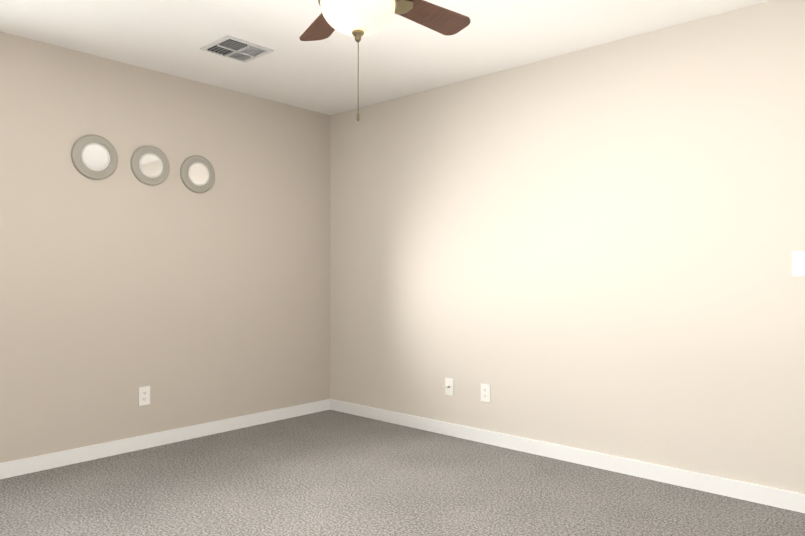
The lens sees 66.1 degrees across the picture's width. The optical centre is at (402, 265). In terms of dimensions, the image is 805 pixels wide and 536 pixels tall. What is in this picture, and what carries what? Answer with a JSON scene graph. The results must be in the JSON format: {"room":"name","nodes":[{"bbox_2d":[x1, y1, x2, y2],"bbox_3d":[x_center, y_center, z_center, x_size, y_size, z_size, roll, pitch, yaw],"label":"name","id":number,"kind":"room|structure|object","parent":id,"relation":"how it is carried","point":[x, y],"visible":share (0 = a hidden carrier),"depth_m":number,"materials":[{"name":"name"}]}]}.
{"room":"empty bedroom","nodes":[
{"label":"empty bedroom","id":0,"kind":"room"},
{"bbox_2d":[0,31,329,462],"bbox_3d":[-1.980,-0.056,3.725,0.150,2.440,4.190,-1,-1,42],"label":"wall","id":1,"kind":"structure","parent":0,"point":[120,285],"depth_m":4.00,"materials":[{"name":"beige paint"}]},
{"bbox_2d":[71,135,117,179],"bbox_3d":[-1.855,-0.656,3.743,0.024,0.270,0.270,-1,-1,42],"label":"round mirror","id":2,"kind":"object","parent":1,"relation":"attached to","point":[94,157],"visible":1,"depth_m":3.74,"materials":[{"name":"grey mirror"}]},
{"bbox_2d":[139,386,149,405],"bbox_3d":[-1.650,0.833,3.958,0.008,0.116,0.072,-1,-1,42],"label":"outlet","id":3,"kind":"object","parent":1,"relation":"attached to","point":[144,395],"visible":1,"depth_m":3.96,"materials":[{"name":"white plastic"}]},
{"bbox_2d":[131,146,169,185],"bbox_3d":[-1.624,-0.646,3.999,0.024,0.256,0.256,-1,-1,42],"label":"round mirror","id":4,"kind":"object","parent":1,"relation":"attached to","point":[150,165],"visible":1,"depth_m":3.99,"materials":[{"name":"grey mirror"}]},
{"bbox_2d":[0,399,327,478],"bbox_3d":[-1.910,1.121,3.663,0.013,0.085,3.920,-1,-1,42],"label":"baseboard","id":5,"kind":"structure","parent":1,"relation":"attached to","point":[18,467],"depth_m":3.96,"materials":[{"name":"white wood"}]},
{"bbox_2d":[180,155,214,192],"bbox_3d":[-1.399,-0.627,4.247,0.024,0.256,0.256,-1,-1,42],"label":"round mirror","id":6,"kind":"object","parent":1,"relation":"attached to","point":[197,174],"visible":1,"depth_m":4.24,"materials":[{"name":"grey mirror"}]},
{"bbox_2d":[0,0,769,114],"bbox_3d":[2.987,-1.315,5.054,5.770,0.120,12.790,-1,-1,42],"label":"ceiling","id":7,"kind":"structure","parent":0,"point":[400,56],"depth_m":3.47,"materials":[{"name":"white paint"}]},
{"bbox_2d":[200,35,273,62],"bbox_3d":[-0.977,-1.269,3.654,0.300,0.016,0.310,-1,-1,42],"label":"ceiling vent","id":8,"kind":"object","parent":7,"relation":"in","point":[234,48],"visible":1,"depth_m":3.63,"materials":[{"name":"silver metal"}]},
{"bbox_2d":[299,0,469,120],"bbox_3d":[-0.134,-0.912,2.297,1.120,0.773,1.096,-1,-1,42],"label":"ceiling fan","id":9,"kind":"object","parent":7,"relation":"hanging from","point":[357,19],"visible":1,"depth_m":2.29,"materials":[{"name":"white glass"}]},
{"bbox_2d":[0,410,804,535],"bbox_3d":[2.987,1.245,5.013,5.770,0.120,12.790,-1,-1,42],"label":"floor","id":10,"kind":"structure","parent":0,"point":[329,473],"depth_m":3.12,"materials":[{"name":"carpet"}]},
{"bbox_2d":[330,0,804,493],"bbox_3d":[1.525,-0.063,3.303,5.620,2.440,0.120,-1,-1,42],"label":"wall","id":11,"kind":"structure","parent":0,"point":[591,248],"depth_m":3.57,"materials":[{"name":"beige paint"}]},
{"bbox_2d":[442,378,453,395],"bbox_3d":[0.314,0.838,4.275,0.072,0.116,0.037,-1,-1,42],"label":"outlet","id":12,"kind":"object","parent":11,"relation":"attached to","point":[449,386],"visible":0.96,"depth_m":4.28,"materials":[{"name":"white plastic"}]},
{"bbox_2d":[481,383,489,401],"bbox_3d":[0.547,0.840,4.085,0.072,0.116,0.008,-1,-1,42],"label":"outlet","id":13,"kind":"object","parent":11,"relation":"attached to","point":[485,392],"visible":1,"depth_m":4.08,"materials":[{"name":"white plastic"}]},
{"bbox_2d":[328,399,804,512],"bbox_3d":[0.691,1.125,3.946,3.435,0.085,0.013,-1,-1,42],"label":"baseboard","id":14,"kind":"structure","parent":11,"relation":"attached to","point":[774,497],"depth_m":3.54,"materials":[{"name":"white wood"}]},
{"bbox_2d":[792,251,804,275],"bbox_3d":[1.886,-0.009,2.888,0.118,0.118,0.011,-1,-1,42],"label":"double light switch","id":15,"kind":"object","parent":11,"relation":"attached to","point":[798,263],"visible":1,"depth_m":2.91,"materials":[{"name":"white plastic"}]}
]}

